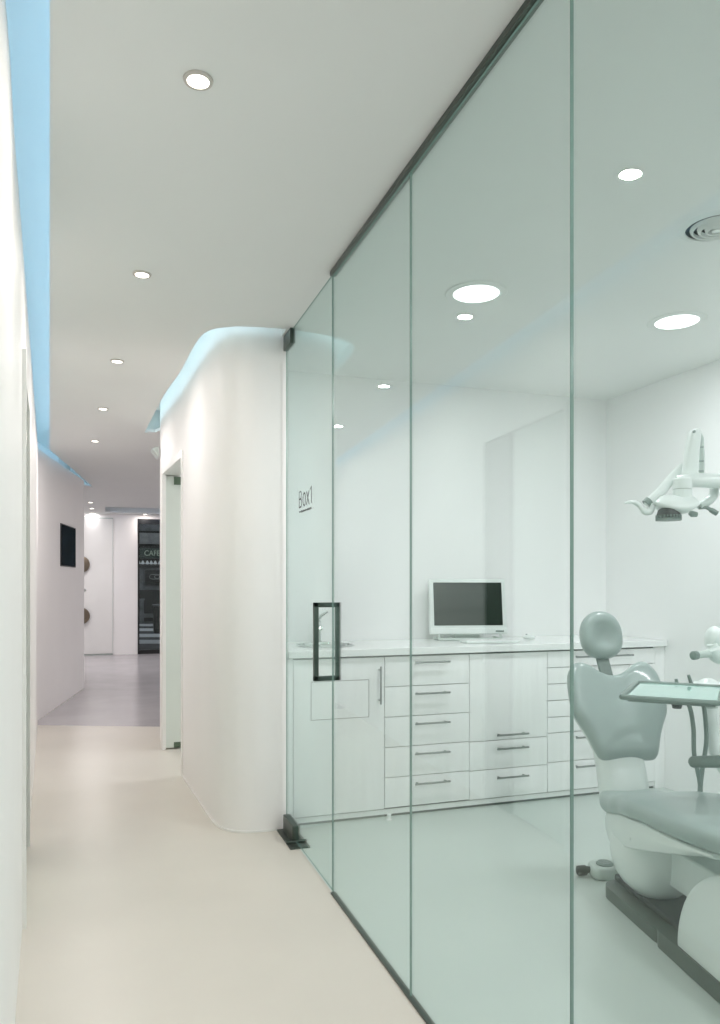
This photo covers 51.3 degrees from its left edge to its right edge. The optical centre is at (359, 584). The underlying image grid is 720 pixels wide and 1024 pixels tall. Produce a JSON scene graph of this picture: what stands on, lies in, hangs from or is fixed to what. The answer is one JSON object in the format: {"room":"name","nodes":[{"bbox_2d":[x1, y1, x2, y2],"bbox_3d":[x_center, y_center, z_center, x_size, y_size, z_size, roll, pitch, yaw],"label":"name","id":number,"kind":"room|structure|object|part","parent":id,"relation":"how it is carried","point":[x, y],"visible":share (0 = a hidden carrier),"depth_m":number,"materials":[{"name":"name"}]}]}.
{"room":"dental clinic","nodes":[
{"label":"dental clinic","id":0,"kind":"room"},
{"bbox_2d":[0,0,83,1023],"bbox_3d":[-2.699,-0.160,3.111,2.900,2.800,11.848,0,0,-19],"label":"wall","id":1,"kind":"structure","parent":0,"point":[56,493],"depth_m":2.37,"materials":[{"name":"white paint"}]},
{"bbox_2d":[22,349,29,929],"bbox_3d":[-1.458,0.195,3.130,0.144,2.091,0.985,0,0,-23],"label":"door","id":2,"kind":"structure","parent":1,"relation":"in","point":[25,397],"depth_m":2.70,"materials":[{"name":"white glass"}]},
{"bbox_2d":[60,523,75,567],"bbox_3d":[-3.163,-0.420,8.136,0.012,0.446,0.733,0,0,-10],"label":"wall screen","id":3,"kind":"object","parent":1,"relation":"attached to","point":[67,533],"visible":1,"depth_m":8.06,"materials":[{"name":"black glass"}]},
{"bbox_2d":[84,513,159,654],"bbox_3d":[-4.310,-0.010,13.406,6.500,2.500,0.120,0,0,-19],"label":"wall","id":4,"kind":"structure","parent":0,"point":[125,526],"depth_m":13.39,"materials":[{"name":"white paint"}]},
{"bbox_2d":[84,517,112,655],"bbox_3d":[-4.737,0.025,13.142,0.782,2.430,0.105,0,0,-19],"label":"door","id":5,"kind":"structure","parent":4,"relation":"in","point":[98,532],"depth_m":13.21,"materials":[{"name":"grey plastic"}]},
{"bbox_3d":[-4.864,0.540,13.082,0.290,0.290,0.075,0,0,-19],"label":"pull handle","id":6,"kind":"part","parent":5,"relation":"part of","materials":[{"name":"brown metal"}]},
{"bbox_3d":[-4.864,-0.360,13.082,0.290,0.290,0.075,0,0,-19],"label":"pull handle","id":7,"kind":"part","parent":5,"relation":"part of","materials":[{"name":"brown metal"}]},
{"bbox_2d":[138,519,159,653],"bbox_3d":[-3.184,0.025,13.775,1.730,2.430,0.110,0,0,-19],"label":"window","id":8,"kind":"structure","parent":4,"relation":"in","point":[140,521],"depth_m":13.48,"materials":[{"name":"clear glass"}]},
{"bbox_2d":[160,326,287,830],"bbox_3d":[0.186,-0.110,5.358,2.988,2.700,2.578,0,0,-19],"label":"wall","id":9,"kind":"structure","parent":0,"point":[225,408],"depth_m":3.80,"materials":[{"name":"white paint"}]},
{"bbox_2d":[151,447,158,458],"bbox_3d":[-1.616,-1.037,5.905,0.049,0.078,0.180,0,0,-19],"label":"wall light","id":10,"kind":"object","parent":9,"relation":"attached to","point":[155,451],"visible":1,"depth_m":5.83,"materials":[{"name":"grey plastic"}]},
{"bbox_2d":[161,450,182,776],"bbox_3d":[-0.982,0.185,5.396,0.814,2.110,0.932,0,0,-19],"label":"door","id":11,"kind":"structure","parent":9,"relation":"in","point":[171,484],"depth_m":5.67,"materials":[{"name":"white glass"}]},
{"bbox_2d":[182,775,275,832],"bbox_3d":[-0.877,1.235,4.263,0.227,0.010,1.299,0,0,-34],"label":"baseboard","id":12,"kind":"structure","parent":9,"relation":"attached to","point":[209,816],"depth_m":3.80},
{"bbox_2d":[277,276,340,889],"bbox_3d":[-0.243,-0.008,3.411,0.114,2.496,0.827,0,0,-19],"label":"door","id":13,"kind":"structure","parent":9,"relation":"in","point":[290,833],"depth_m":3.52,"materials":[{"name":"clear glass"}]},
{"bbox_3d":[-0.329,1.231,3.662,0.100,0.018,0.295,0,0,-19],"label":"floor plate","id":14,"kind":"part","parent":13,"relation":"part of","materials":[{"name":"metal"}]},
{"bbox_3d":[-0.137,0.234,3.100,0.114,0.323,0.020,0,0,-19],"label":"pull handle","id":15,"kind":"part","parent":13,"relation":"part of","materials":[{"name":"metal"}]},
{"bbox_2d":[5,0,719,514],"bbox_3d":[-1.701,-1.410,5.759,6.500,0.300,16.400,0,0,-19],"label":"ceiling","id":16,"kind":"structure","parent":0,"point":[240,197],"depth_m":2.44,"materials":[{"name":"paint"}]},
{"bbox_2d":[110,359,123,363],"bbox_3d":[-1.365,-1.257,4.215,0.074,0.006,0.074,0,0,-19],"label":"recessed light","id":17,"kind":"object","parent":16,"relation":"in","point":[119,361],"visible":1,"depth_m":4.21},
{"bbox_2d":[133,270,150,278],"bbox_3d":[-0.883,-1.257,3.038,0.074,0.006,0.074,0,0,-19],"label":"recessed light","id":18,"kind":"object","parent":16,"relation":"in","point":[142,274],"visible":1,"depth_m":3.03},
{"bbox_3d":[-0.883,-1.257,3.038,0.054,0.004,0.054,0,0,-13],"label":"bulb","id":19,"kind":"part","parent":18,"relation":"part of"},
{"bbox_2d":[183,70,212,90],"bbox_3d":[-0.404,-1.257,1.870,0.074,0.006,0.074,0,0,-19],"label":"recessed light","id":20,"kind":"object","parent":16,"relation":"in","point":[198,80],"visible":1,"depth_m":1.87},
{"bbox_3d":[-0.404,-1.257,1.870,0.054,0.004,0.054,0,0,-24],"label":"bulb","id":21,"kind":"part","parent":20,"relation":"part of","materials":[{"name":"white glass"}]},
{"bbox_2d":[330,0,543,276],"bbox_3d":[0.695,-1.250,0.660,0.026,0.020,4.980,0,0,-19],"label":"trim","id":22,"kind":"structure","parent":16,"relation":"attached to","point":[527,5],"depth_m":1.99,"materials":[{"name":"metal"}]},
{"bbox_2d":[445,280,507,304],"bbox_3d":[0.501,-1.257,3.235,0.270,0.006,0.270,0,0,-19],"label":"recessed light","id":23,"kind":"object","parent":16,"relation":"in","point":[478,292],"visible":1,"depth_m":3.22,"materials":[{"name":"paint"}]},
{"bbox_3d":[0.501,-1.257,3.235,0.195,0.004,0.195,0,0,43],"label":"bulb","id":24,"kind":"part","parent":23,"relation":"part of","materials":[{"name":"white glass"}]},
{"bbox_2d":[624,428,719,521],"bbox_3d":[1.358,-0.747,2.791,0.780,1.025,0.178,0,0,-11],"label":"light","id":25,"kind":"object","parent":16,"relation":"hanging from","point":[685,476],"visible":1,"depth_m":2.74,"materials":[{"name":"white plastic"}]},
{"bbox_3d":[1.027,-0.283,2.750,0.115,0.055,0.024,0,0,0],"label":"handle","id":26,"kind":"part","parent":25,"relation":"part of","materials":[{"name":"white plastic"}]},
{"bbox_3d":[1.129,-0.371,2.777,0.183,0.169,0.039,0,0,-23],"label":"yoke arm","id":27,"kind":"part","parent":25,"relation":"part of","materials":[{"name":"white plastic"}]},
{"bbox_3d":[1.217,-0.483,2.760,0.068,0.179,0.044,0,0,0],"label":"spring arm","id":28,"kind":"part","parent":25,"relation":"part of","materials":[{"name":"white plastic"}]},
{"bbox_3d":[1.220,-0.261,2.750,0.033,0.024,0.024,0,0,2],"label":"knob","id":29,"kind":"part","parent":25,"relation":"part of","materials":[{"name":"grey plastic"}]},
{"bbox_3d":[1.409,-0.386,2.783,0.511,0.064,0.080,0,0,-12],"label":"arm","id":30,"kind":"part","parent":25,"relation":"part of","materials":[{"name":"white plastic"}]},
{"bbox_3d":[1.264,-0.487,2.779,0.025,0.166,0.019,0,0,-19],"label":"parallel rod","id":31,"kind":"part","parent":25,"relation":"part of","materials":[{"name":"grey plastic"}]},
{"bbox_3d":[1.292,-0.339,2.780,0.124,0.122,0.045,0,0,-42],"label":"yoke arm","id":32,"kind":"part","parent":25,"relation":"part of","materials":[{"name":"grey plastic"}]},
{"bbox_3d":[1.278,-0.272,2.750,0.072,0.037,0.020,0,0,0],"label":"handle","id":33,"kind":"part","parent":25,"relation":"part of","materials":[{"name":"grey plastic"}]},
{"bbox_2d":[647,311,707,330],"bbox_3d":[1.513,-1.257,3.580,0.270,0.006,0.270,0,0,-19],"label":"recessed light","id":34,"kind":"object","parent":16,"relation":"in","point":[681,320],"visible":1,"depth_m":3.57,"materials":[{"name":"paint"}]},
{"bbox_3d":[1.513,-1.257,3.580,0.195,0.004,0.195,0,0,43],"label":"bulb","id":35,"kind":"part","parent":34,"relation":"part of","materials":[{"name":"white glass"}]},
{"bbox_2d":[678,210,719,242],"bbox_3d":[1.251,-1.250,2.635,0.250,0.020,0.250,0,0,-19],"label":"ceiling vent","id":36,"kind":"object","parent":16,"relation":"in","point":[703,228],"visible":1,"depth_m":2.63,"materials":[{"name":"metal"}]},
{"bbox_2d":[15,654,719,1023],"bbox_3d":[-1.685,1.290,5.712,6.500,0.100,16.300,0,0,-19],"label":"floor","id":37,"kind":"structure","parent":0,"point":[141,909],"depth_m":2.89,"materials":[{"name":"plastic"}]},
{"bbox_2d":[288,656,383,825],"bbox_3d":[-0.205,0.809,4.161,0.528,0.862,0.602,0,0,-19],"label":"base cabinet","id":38,"kind":"object","parent":37,"relation":"on","point":[359,693],"visible":0.63,"depth_m":3.91,"materials":[{"name":"white paint"}]},
{"bbox_3d":[0.106,0.530,3.968,0.011,0.200,0.036,0,0,-19],"label":"handle","id":39,"kind":"part","parent":38,"relation":"part of","materials":[{"name":"metal"}]},
{"bbox_2d":[288,635,666,658],"bbox_3d":[0.660,0.355,4.465,2.362,0.037,0.590,0,0,-19],"label":"countertop","id":40,"kind":"structure","parent":38,"relation":"on","point":[562,642],"depth_m":4.22,"materials":[{"name":"white"}]},
{"bbox_2d":[319,611,327,641],"bbox_3d":[-0.218,0.243,4.327,0.086,0.187,0.152,0,0,-19],"label":"faucet","id":41,"kind":"object","parent":40,"relation":"on","point":[326,612],"visible":0.33,"depth_m":4.35,"materials":[{"name":"metal"}]},
{"bbox_3d":[-0.221,0.181,4.367,0.074,0.063,0.024,0,0,4],"label":"lever","id":42,"kind":"part","parent":41,"relation":"part of","materials":[{"name":"silver metal"}]},
{"bbox_2d":[296,642,353,647],"bbox_3d":[-0.196,0.351,4.181,0.326,0.043,0.326,0,0,-19],"label":"washbasin","id":43,"kind":"object","parent":40,"relation":"in","point":[321,644],"visible":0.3,"depth_m":4.26,"materials":[{"name":"white ceramic"}]},
{"bbox_2d":[428,579,507,640],"bbox_3d":[0.659,0.149,4.607,0.480,0.372,0.183,0,0,-6],"label":"computer monitor","id":44,"kind":"object","parent":40,"relation":"on","point":[460,608],"visible":0.99,"depth_m":4.58,"materials":[{"name":"white plastic"}]},
{"bbox_2d":[459,639,519,643],"bbox_3d":[0.756,0.327,4.379,0.330,0.017,0.120,0,0,-13],"label":"keyboard","id":45,"kind":"object","parent":40,"relation":"on","point":[467,641],"visible":1,"depth_m":4.33,"materials":[{"name":"white plastic"}]},
{"bbox_2d":[523,634,534,639],"bbox_3d":[1.032,0.316,4.579,0.060,0.031,0.100,0,0,-19],"label":"computer mouse","id":46,"kind":"object","parent":40,"relation":"on","point":[527,636],"visible":1,"depth_m":4.55,"materials":[{"name":"white plastic"}]},
{"bbox_2d":[331,891,434,1023],"bbox_3d":[0.695,1.236,0.660,0.020,0.007,4.980,0,0,-19],"label":"trim","id":47,"kind":"structure","parent":37,"relation":"on","point":[383,960],"depth_m":2.44,"materials":[{"name":"metal"}]},
{"bbox_2d":[332,173,409,891],"bbox_3d":[0.022,-0.001,2.633,0.006,2.474,0.807,0,0,-19],"label":"window","id":48,"kind":"structure","parent":47,"relation":"on","point":[408,175],"depth_m":3.02,"materials":[{"name":"clear glass"}]},
{"bbox_2d":[410,0,570,1023],"bbox_3d":[0.285,-0.001,1.863,0.006,2.474,0.815,0,0,-19],"label":"window","id":49,"kind":"structure","parent":47,"relation":"on","point":[537,1],"depth_m":2.25,"materials":[{"name":"clear glass"}]},
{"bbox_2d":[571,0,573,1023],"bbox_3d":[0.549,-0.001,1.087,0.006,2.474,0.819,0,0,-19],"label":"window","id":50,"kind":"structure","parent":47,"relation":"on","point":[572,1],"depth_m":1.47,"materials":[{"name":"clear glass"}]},
{"bbox_2d":[386,813,391,820],"bbox_3d":[0.153,1.223,3.960,0.032,0.034,0.032,0,0,-19],"label":"cabinet leg","id":51,"kind":"object","parent":37,"relation":"on","point":[388,818],"visible":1,"depth_m":3.95,"materials":[{"name":"white"}]},
{"bbox_2d":[383,653,468,816],"bbox_3d":[0.283,0.809,4.327,0.503,0.862,0.602,0,0,-19],"label":"base cabinet","id":52,"kind":"object","parent":37,"relation":"on","point":[440,686],"visible":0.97,"depth_m":4.07,"materials":[{"name":"white paint"}]},
{"bbox_3d":[0.365,1.110,4.087,0.499,0.157,0.019,0,0,-19],"label":"drawer","id":53,"kind":"part","parent":52,"relation":"part of","materials":[{"name":"white paint"}]},
{"bbox_3d":[0.365,0.949,4.087,0.499,0.157,0.019,0,0,-19],"label":"drawer","id":54,"kind":"part","parent":52,"relation":"part of","materials":[{"name":"white paint"}]},
{"bbox_3d":[0.365,0.787,4.087,0.499,0.157,0.019,0,0,-19],"label":"drawer","id":55,"kind":"part","parent":52,"relation":"part of","materials":[{"name":"white paint"}]},
{"bbox_3d":[0.365,0.625,4.087,0.499,0.157,0.019,0,0,-19],"label":"drawer","id":56,"kind":"part","parent":52,"relation":"part of","materials":[{"name":"white paint"}]},
{"bbox_3d":[0.365,0.464,4.087,0.499,0.157,0.019,0,0,-19],"label":"drawer","id":57,"kind":"part","parent":52,"relation":"part of","materials":[{"name":"white paint"}]},
{"bbox_3d":[0.391,1.069,4.065,0.205,0.010,0.036,0,0,-19],"label":"handle","id":58,"kind":"part","parent":52,"relation":"part of","materials":[{"name":"metal"}]},
{"bbox_3d":[0.391,0.908,4.065,0.205,0.010,0.036,0,0,-19],"label":"handle","id":59,"kind":"part","parent":52,"relation":"part of","materials":[{"name":"metal"}]},
{"bbox_3d":[0.391,0.746,4.065,0.205,0.010,0.036,0,0,-19],"label":"handle","id":60,"kind":"part","parent":52,"relation":"part of","materials":[{"name":"metal"}]},
{"bbox_3d":[0.391,0.585,4.065,0.205,0.010,0.036,0,0,-19],"label":"handle","id":61,"kind":"part","parent":52,"relation":"part of","materials":[{"name":"metal"}]},
{"bbox_3d":[0.391,0.417,4.065,0.205,0.010,0.036,0,0,-19],"label":"handle","id":62,"kind":"part","parent":52,"relation":"part of","materials":[{"name":"metal"}]},
{"bbox_2d":[468,650,546,807],"bbox_3d":[0.758,0.809,4.489,0.500,0.862,0.602,0,0,-19],"label":"base cabinet","id":63,"kind":"object","parent":37,"relation":"on","point":[507,712],"visible":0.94,"depth_m":4.24,"materials":[{"name":"white paint"}]},
{"bbox_3d":[0.840,0.627,4.248,0.496,0.485,0.019,0,0,-19],"label":"door","id":64,"kind":"part","parent":63,"relation":"part of","materials":[{"name":"white paint"}]},
{"bbox_3d":[0.840,1.114,4.248,0.496,0.157,0.019,0,0,-19],"label":"drawer","id":65,"kind":"part","parent":63,"relation":"part of","materials":[{"name":"white paint"}]},
{"bbox_3d":[0.840,0.953,4.248,0.496,0.157,0.019,0,0,-19],"label":"drawer","id":66,"kind":"part","parent":63,"relation":"part of","materials":[{"name":"white paint"}]},
{"bbox_3d":[0.857,1.079,4.224,0.200,0.010,0.036,0,0,-19],"label":"handle","id":67,"kind":"part","parent":63,"relation":"part of","materials":[{"name":"metal"}]},
{"bbox_3d":[0.857,0.917,4.224,0.200,0.010,0.036,0,0,-19],"label":"handle","id":68,"kind":"part","parent":63,"relation":"part of","materials":[{"name":"metal"}]},
{"bbox_3d":[0.857,0.840,4.224,0.200,0.010,0.036,0,0,-19],"label":"handle","id":69,"kind":"part","parent":63,"relation":"part of","materials":[{"name":"metal"}]},
{"bbox_2d":[576,859,618,880],"bbox_3d":[1.036,1.207,3.190,0.230,0.064,0.110,0,0,0],"label":"foot pedal","id":70,"kind":"object","parent":37,"relation":"on","point":[601,869],"visible":0.72,"depth_m":3.16,"materials":[{"name":"grey plastic"}]},
{"bbox_3d":[0.951,1.214,3.190,0.060,0.046,0.042,0,0,0],"label":"knob","id":71,"kind":"part","parent":70,"relation":"part of","materials":[{"name":"rubber"}]},
{"bbox_2d":[546,647,654,798],"bbox_3d":[1.353,0.809,4.692,0.758,0.862,0.602,0,0,-19],"label":"base cabinet","id":72,"kind":"object","parent":37,"relation":"on","point":[558,661],"visible":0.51,"depth_m":4.37,"materials":[{"name":"white paint"}]},
{"bbox_3d":[1.435,0.620,4.452,0.754,0.092,0.019,0,0,-19],"label":"drawer","id":73,"kind":"part","parent":72,"relation":"part of","materials":[{"name":"white paint"}]},
{"bbox_3d":[1.435,0.716,4.452,0.754,0.092,0.019,0,0,-19],"label":"drawer","id":74,"kind":"part","parent":72,"relation":"part of","materials":[{"name":"white paint"}]},
{"bbox_3d":[1.435,0.809,4.452,0.754,0.087,0.019,0,0,-19],"label":"drawer","id":75,"kind":"part","parent":72,"relation":"part of","materials":[{"name":"white paint"}]},
{"bbox_3d":[1.435,0.940,4.452,0.754,0.166,0.019,0,0,-19],"label":"drawer","id":76,"kind":"part","parent":72,"relation":"part of","materials":[{"name":"white paint"}]},
{"bbox_3d":[1.439,1.057,4.422,0.400,0.010,0.036,0,0,-19],"label":"handle","id":77,"kind":"part","parent":72,"relation":"part of","materials":[{"name":"metal"}]},
{"bbox_3d":[1.435,1.110,4.452,0.754,0.166,0.019,0,0,-19],"label":"drawer","id":78,"kind":"part","parent":72,"relation":"part of","materials":[{"name":"white paint"}]},
{"bbox_3d":[1.435,0.525,4.452,0.754,0.090,0.019,0,0,-19],"label":"drawer","id":79,"kind":"part","parent":72,"relation":"part of","materials":[{"name":"white paint"}]},
{"bbox_3d":[1.435,0.430,4.452,0.754,0.091,0.019,0,0,-19],"label":"drawer","id":80,"kind":"part","parent":72,"relation":"part of","materials":[{"name":"white paint"}]},
{"bbox_3d":[1.439,0.418,4.422,0.400,0.010,0.036,0,0,-19],"label":"handle","id":81,"kind":"part","parent":72,"relation":"part of","materials":[{"name":"metal"}]},
{"bbox_2d":[567,611,719,1003],"bbox_3d":[1.183,0.679,2.528,0.490,1.121,1.819,0,0,-7],"label":"dental chair","id":82,"kind":"object","parent":37,"relation":"on","point":[665,846],"visible":0.94,"depth_m":2.75,"materials":[{"name":"white leather"}]},
{"bbox_3d":[1.094,0.357,3.365,0.057,0.195,0.104,0,0,-19],"label":"headrest stem","id":83,"kind":"part","parent":82,"relation":"part of","materials":[{"name":"grey plastic"}]},
{"bbox_3d":[1.117,0.542,3.245,0.431,0.403,0.238,0,0,-7],"label":"backrest","id":84,"kind":"part","parent":82,"relation":"part of","materials":[{"name":"grey leather"}]},
{"bbox_3d":[1.199,0.811,2.404,0.490,0.234,1.570,0,0,-7],"label":"seat","id":85,"kind":"part","parent":82,"relation":"part of","materials":[{"name":"white leather"}]},
{"bbox_3d":[1.215,1.017,2.570,0.145,0.166,0.784,0,0,-7],"label":"lift arm","id":86,"kind":"part","parent":82,"relation":"part of","materials":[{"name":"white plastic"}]},
{"bbox_3d":[1.214,0.604,2.571,0.168,0.064,0.042,0,0,39],"label":"armrest","id":87,"kind":"part","parent":82,"relation":"part of","materials":[{"name":"grey plastic"}]},
{"bbox_2d":[653,647,664,787],"bbox_3d":[1.742,0.809,4.844,0.073,0.862,0.556,0,0,-19],"label":"filler panel","id":88,"kind":"object","parent":37,"relation":"on","point":[659,782],"visible":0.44,"depth_m":4.58,"materials":[{"name":"white paint"}]},
{"bbox_2d":[619,626,719,791],"bbox_3d":[1.340,0.701,2.810,1.064,1.078,0.492,0,0,-34],"label":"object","id":89,"kind":"object","parent":37,"relation":"on","point":[705,693],"visible":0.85,"depth_m":2.87,"materials":[{"name":"white plastic"}]},
{"bbox_2d":[629,683,719,699],"bbox_3d":[1.121,0.381,2.664,0.276,0.006,0.393,0,0,27],"label":"tray","id":90,"kind":"object","parent":89,"relation":"on","point":[644,691],"depth_m":2.66,"materials":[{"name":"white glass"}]},
{"bbox_3d":[1.061,0.403,2.512,0.036,0.025,0.035,0,0,-19],"label":"tray knob","id":91,"kind":"part","parent":89,"relation":"part of","materials":[{"name":"plastic"}]},
{"bbox_3d":[1.334,0.266,2.901,0.114,0.037,0.034,0,0,-19],"label":"handle","id":92,"kind":"part","parent":89,"relation":"part of","materials":[{"name":"grey plastic"}]},
{"bbox_3d":[1.531,0.223,2.950,0.339,0.122,0.094,0,0,0],"label":"assistant arm","id":93,"kind":"part","parent":89,"relation":"part of","materials":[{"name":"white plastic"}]},
{"bbox_2d":[288,371,605,641],"bbox_3d":[0.617,-0.010,4.823,2.517,2.500,0.110,0,0,-19],"label":"wall","id":94,"kind":"structure","parent":0,"point":[491,468],"depth_m":4.71,"materials":[{"name":"white paint"}]},
{"bbox_2d":[606,359,719,793],"bbox_3d":[2.771,-0.010,2.113,0.110,2.500,6.410,0,0,-19],"label":"wall","id":95,"kind":"structure","parent":0,"point":[663,578],"depth_m":4.55,"materials":[{"name":"white paint"}]},
{"label":"outside","id":96,"kind":"structure","parent":0,"visible":0},
{"bbox_2d":[139,621,159,649],"bbox_3d":[-5.731,1.330,24.539,23.000,0.100,21.850,0,0,-19],"label":"ground","id":97,"kind":"structure","parent":96,"point":[141,646],"depth_m":17.94,"materials":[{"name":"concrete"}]},
{"bbox_2d":[139,599,144,622],"bbox_3d":[-7.410,0.873,25.419,0.209,0.814,0.560,0,0,-19],"label":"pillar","id":98,"kind":"structure","parent":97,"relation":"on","point":[141,601],"depth_m":25.18,"materials":[{"name":"grey"}]},
{"bbox_2d":[139,628,152,630],"bbox_3d":[-6.069,1.278,21.452,0.724,0.005,1.550,0,0,-19],"label":"crosswalk stripe","id":99,"kind":"object","parent":97,"relation":"on","point":[140,629],"visible":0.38,"depth_m":21.49,"materials":[{"name":"paint"}]},
{"bbox_2d":[139,524,159,620],"bbox_3d":[-6.527,-1.240,26.872,11.000,5.040,0.720,0,0,-19],"label":"shopfront","id":100,"kind":"object","parent":97,"relation":"on","point":[149,534],"visible":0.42,"depth_m":26.44,"materials":[{"name":"black glass"}]},
{"bbox_3d":[-6.979,1.080,26.649,8.000,0.144,0.150,0,0,-19],"label":"panel","id":101,"kind":"part","parent":100,"relation":"part of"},
{"bbox_3d":[-6.986,-0.216,26.668,8.000,0.792,0.110,0,0,-19],"label":"wall panel","id":102,"kind":"part","parent":100,"relation":"part of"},
{"bbox_3d":[-6.979,-2.043,26.649,8.000,0.270,0.150,0,0,-19],"label":"panel","id":103,"kind":"part","parent":100,"relation":"part of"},
{"bbox_3d":[-6.983,-1.638,26.658,8.000,0.396,0.130,0,0,-19],"label":"panel","id":104,"kind":"part","parent":100,"relation":"part of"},
{"bbox_3d":[-7.178,-0.297,26.476,0.800,0.450,0.150,0,0,-19],"label":"picture panel","id":105,"kind":"part","parent":100,"relation":"part of","materials":[{"name":"black glass"}]},
{"bbox_2d":[139,640,159,643],"bbox_3d":[-4.711,1.278,16.897,0.590,0.005,1.379,0,0,-19],"label":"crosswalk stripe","id":106,"kind":"object","parent":97,"relation":"on","point":[140,641],"visible":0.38,"depth_m":16.78,"materials":[{"name":"paint"}]},
{"bbox_2d":[139,634,159,636],"bbox_3d":[-5.335,1.278,18.998,0.653,0.005,1.478,0,0,-19],"label":"crosswalk stripe","id":107,"kind":"object","parent":97,"relation":"on","point":[140,635],"visible":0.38,"depth_m":18.94,"materials":[{"name":"paint"}]},
{"bbox_2d":[152,604,159,632],"bbox_3d":[-5.450,0.899,20.171,0.255,0.762,0.560,0,0,-19],"label":"bin","id":108,"kind":"object","parent":97,"relation":"on","point":[156,607],"visible":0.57,"depth_m":19.93,"materials":[{"name":"black metal"}]}
]}

